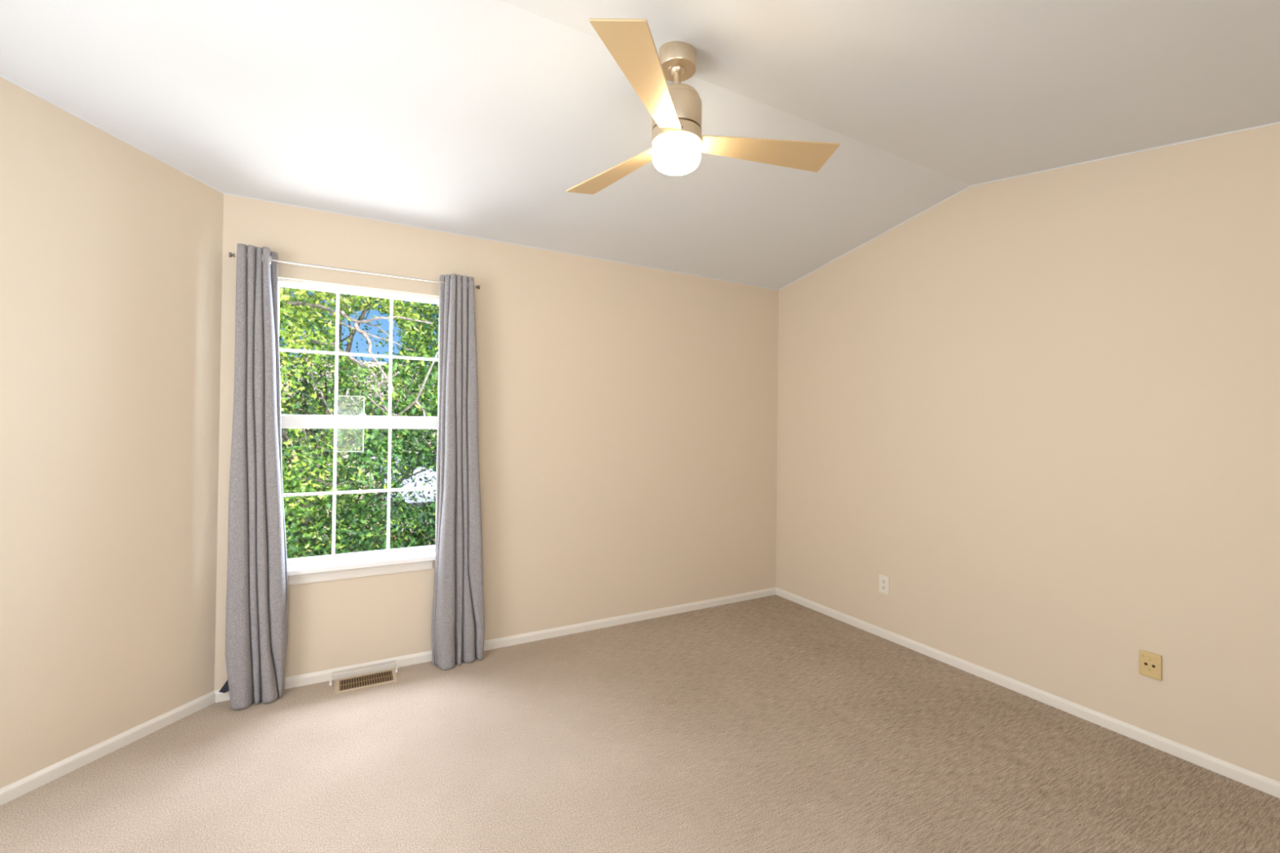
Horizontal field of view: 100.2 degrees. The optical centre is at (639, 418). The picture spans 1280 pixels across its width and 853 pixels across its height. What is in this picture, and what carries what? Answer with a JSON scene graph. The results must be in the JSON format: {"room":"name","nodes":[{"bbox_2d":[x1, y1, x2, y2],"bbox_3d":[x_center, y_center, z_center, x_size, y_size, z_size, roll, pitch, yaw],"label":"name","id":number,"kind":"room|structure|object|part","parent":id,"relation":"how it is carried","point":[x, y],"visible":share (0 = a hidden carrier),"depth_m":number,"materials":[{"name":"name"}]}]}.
{"room":"empty bedroom","nodes":[
{"label":"empty bedroom","id":0,"kind":"room"},
{"bbox_2d":[0,76,223,788],"bbox_3d":[-2.298,0.076,1.855,0.141,2.736,1.524,0,-1,16],"label":"wall","id":1,"kind":"structure","parent":0,"point":[111,254],"depth_m":2.12,"materials":[{"name":"beige paint"}]},
{"bbox_2d":[0,690,215,805],"bbox_3d":[-2.238,1.318,1.822,0.013,0.054,1.524,0,-1,16],"label":"baseboard","id":2,"kind":"structure","parent":1,"relation":"attached to","point":[19,788],"depth_m":2.12,"materials":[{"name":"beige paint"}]},
{"bbox_2d":[0,75,223,193],"bbox_3d":[-2.214,-1.186,1.847,0.004,0.191,1.524,0,-1,16],"label":"trim","id":3,"kind":"structure","parent":1,"relation":"attached to","point":[1,76],"depth_m":2.12,"materials":[{"name":"white paint"}]},
{"bbox_2d":[214,194,778,690],"bbox_3d":[-0.542,0.204,3.466,3.698,2.550,0.140,1,-1,-29],"label":"wall","id":4,"kind":"structure","parent":0,"point":[628,413],"depth_m":3.45,"materials":[{"name":"beige paint"}]},
{"bbox_2d":[228,252,479,288],"bbox_3d":[-1.447,-0.750,2.833,1.158,0.047,0.097,1,-1,-29],"label":"curtain rod","id":5,"kind":"object","parent":4,"relation":"attached to","point":[230,255],"visible":0.73,"depth_m":2.74,"materials":[{"name":"silver metal"}]},
{"bbox_2d":[218,243,288,710],"bbox_3d":[-1.838,0.267,2.558,0.273,2.171,0.122,1,-1,-29],"label":"window curtain","id":6,"kind":"object","parent":5,"relation":"hanging from","point":[256,627],"visible":1,"depth_m":2.54,"materials":[{"name":"grey fabric"}]},
{"bbox_2d":[431,273,484,670],"bbox_3d":[-1.000,0.282,3.009,0.283,2.167,0.138,1,-1,-29],"label":"window curtain","id":7,"kind":"object","parent":5,"relation":"hanging from","point":[458,616],"visible":1,"depth_m":2.99,"materials":[{"name":"grey fabric"}]},
{"bbox_2d":[278,278,439,585],"bbox_3d":[-1.503,0.072,2.903,0.960,1.549,0.165,1,-1,-29],"label":"window","id":8,"kind":"structure","parent":4,"relation":"in","point":[333,566],"depth_m":2.88,"materials":[{"name":"white plastic"}]},
{"bbox_3d":[-1.523,-0.337,2.951,0.824,0.710,0.030,1,-1,-29],"label":"sash","id":9,"kind":"part","parent":8,"relation":"part of","materials":[{"name":"white plastic"}]},
{"bbox_3d":[-1.513,0.374,2.912,0.824,0.766,0.030,1,-1,-29],"label":"sash","id":10,"kind":"part","parent":8,"relation":"part of","materials":[{"name":"white plastic"}]},
{"bbox_3d":[-1.489,0.778,2.856,0.960,0.025,0.074,1,-1,-29],"label":"sill","id":11,"kind":"part","parent":8,"relation":"part of","materials":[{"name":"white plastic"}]},
{"bbox_2d":[214,586,775,702],"bbox_3d":[-0.470,1.353,3.414,3.568,0.054,0.013,1,-1,-29],"label":"baseboard","id":12,"kind":"structure","parent":4,"relation":"attached to","point":[322,676],"depth_m":3.28,"materials":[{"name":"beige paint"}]},
{"bbox_2d":[223,192,778,290],"bbox_3d":[-0.445,-1.057,3.441,3.568,0.005,0.004,1,-1,-29],"label":"trim","id":13,"kind":"structure","parent":4,"relation":"attached to","point":[224,193],"depth_m":3.13,"materials":[{"name":"white paint"}]},
{"bbox_2d":[0,0,1279,289],"bbox_3d":[0.155,-1.158,1.247,5.246,0.754,5.025,1,-1,-29],"label":"ceiling","id":14,"kind":"structure","parent":0,"point":[477,118],"depth_m":2.05,"materials":[{"name":"white paint"}]},
{"bbox_2d":[565,18,839,195],"bbox_3d":[0.140,-1.104,1.998,1.081,0.434,1.058,1,-1,-29],"label":"ceiling fan","id":15,"kind":"object","parent":14,"relation":"hanging from","point":[677,141],"visible":0.98,"depth_m":1.85,"materials":[{"name":"beige wood"}]},
{"bbox_3d":[-0.090,-0.994,2.171,0.154,0.039,0.513,1,-1,-43],"label":"blade","id":16,"kind":"part","parent":15,"relation":"part of","materials":[{"name":"beige wood"}]},
{"bbox_3d":[0.016,-0.998,1.589,0.154,0.039,0.513,0,-1,17],"label":"blade","id":17,"kind":"part","parent":15,"relation":"part of","materials":[{"name":"beige wood"}]},
{"bbox_3d":[0.130,-0.933,1.910,0.171,0.090,0.171,1,-1,-29],"label":"light globe","id":18,"kind":"part","parent":15,"relation":"part of","materials":[{"name":"white glass"}]},
{"bbox_3d":[0.467,-0.989,1.971,0.513,0.039,0.154,1,-1,-13],"label":"blade","id":19,"kind":"part","parent":15,"relation":"part of","materials":[{"name":"beige wood"}]},
{"bbox_2d":[0,594,1279,852],"bbox_3d":[0.165,1.426,1.153,5.246,0.120,4.865,1,-1,-29],"label":"floor","id":20,"kind":"structure","parent":0,"point":[775,723],"depth_m":2.09,"materials":[{"name":"beige carpet"}]},
{"bbox_2d":[333,667,397,694],"bbox_3d":[-1.420,1.360,2.775,0.286,0.006,0.158,1,-1,-29],"label":"floor vent","id":21,"kind":"object","parent":20,"relation":"in","point":[384,677],"visible":1,"depth_m":2.77,"materials":[{"name":"beige metal"}]},
{"bbox_2d":[328,662,397,685],"bbox_3d":[-1.445,1.327,2.804,0.316,0.060,0.073,1,-1,-29],"label":"air deflector","id":22,"kind":"object","parent":21,"relation":"on","point":[396,670],"visible":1,"depth_m":2.75,"materials":[{"name":"clear plastic"}]},
{"bbox_2d":[775,123,1279,782],"bbox_3d":[2.201,0.096,2.456,0.140,2.811,4.565,1,-1,-29],"label":"wall","id":23,"kind":"structure","parent":0,"point":[1043,407],"depth_m":2.57,"materials":[{"name":"beige paint"}]},
{"bbox_2d":[778,185,971,289],"bbox_3d":[1.481,-1.164,3.645,0.004,0.266,1.513,1,-1,-29],"label":"trim","id":24,"kind":"structure","parent":23,"relation":"attached to","point":[971,185],"depth_m":3.46,"materials":[{"name":"white paint"}]},
{"bbox_2d":[879,574,888,595],"bbox_3d":[1.562,1.065,3.426,0.009,0.114,0.070,1,-1,-29],"label":"wall outlet","id":25,"kind":"object","parent":23,"relation":"attached to","point":[883,580],"visible":1,"depth_m":3.42,"materials":[{"name":"beige plastic"}]},
{"bbox_2d":[775,586,1279,798],"bbox_3d":[2.153,1.373,2.345,0.013,0.054,4.425,1,-1,-29],"label":"baseboard","id":26,"kind":"structure","parent":23,"relation":"attached to","point":[1270,786],"depth_m":2.53,"materials":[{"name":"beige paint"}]},
{"bbox_2d":[971,121,1279,186],"bbox_3d":[2.551,-1.049,1.708,0.004,0.508,2.912,1,-1,-29],"label":"trim","id":27,"kind":"structure","parent":23,"relation":"attached to","point":[1265,125],"depth_m":2.35,"materials":[{"name":"white paint"}]},
{"bbox_2d":[1138,649,1161,680],"bbox_3d":[2.187,1.058,2.293,0.013,0.106,0.073,1,-1,-29],"label":"wall jack","id":28,"kind":"object","parent":23,"relation":"attached to","point":[1150,664],"visible":1,"depth_m":2.29,"materials":[{"name":"yellow plastic"}]},
{"label":"outside","id":29,"kind":"structure","parent":0,"visible":0},
{"bbox_3d":[-17.906,4.555,32.207,80.000,0.200,66.275,1,-1,-29],"label":"ground","id":30,"kind":"structure","parent":29,"visible":0},
{"bbox_2d":[279,286,439,558],"bbox_3d":[-3.707,0.636,6.683,6.140,7.561,6.084,1,-1,14],"label":"maple tree","id":31,"kind":"object","parent":30,"relation":"on","point":[300,538],"visible":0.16,"depth_m":5.42,"materials":[{"name":"green plant"}]},
{"bbox_2d":[280,356,438,542],"bbox_3d":[-12.447,1.032,21.110,10.300,6.760,7.700,1,-1,-29],"label":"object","id":32,"kind":"object","parent":30,"relation":"on","point":[365,362],"visible":0.02,"depth_m":18.84,"materials":[{"name":"green plant"}]},
{"bbox_3d":[-9.366,0.824,18.752,1.040,1.040,0.009,1,-1,-29],"label":"pane","id":33,"kind":"part","parent":32,"relation":"part of","materials":[{"name":"grey"}]},
{"bbox_2d":[312,531,435,555],"bbox_3d":[-4.460,3.374,11.259,9.200,2.070,0.060,1,-1,-29],"label":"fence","id":34,"kind":"object","parent":30,"relation":"on","point":[411,531],"visible":0.02,"depth_m":10.74,"materials":[{"name":"brown wood"}]},
{"bbox_2d":[373,452,436,537],"bbox_3d":[-4.578,2.688,15.003,5.000,3.510,5.000,1,-1,-29],"label":"garage","id":35,"kind":"structure","parent":30,"relation":"on","point":[430,474],"depth_m":12.43,"materials":[{"name":"white"}]}
]}

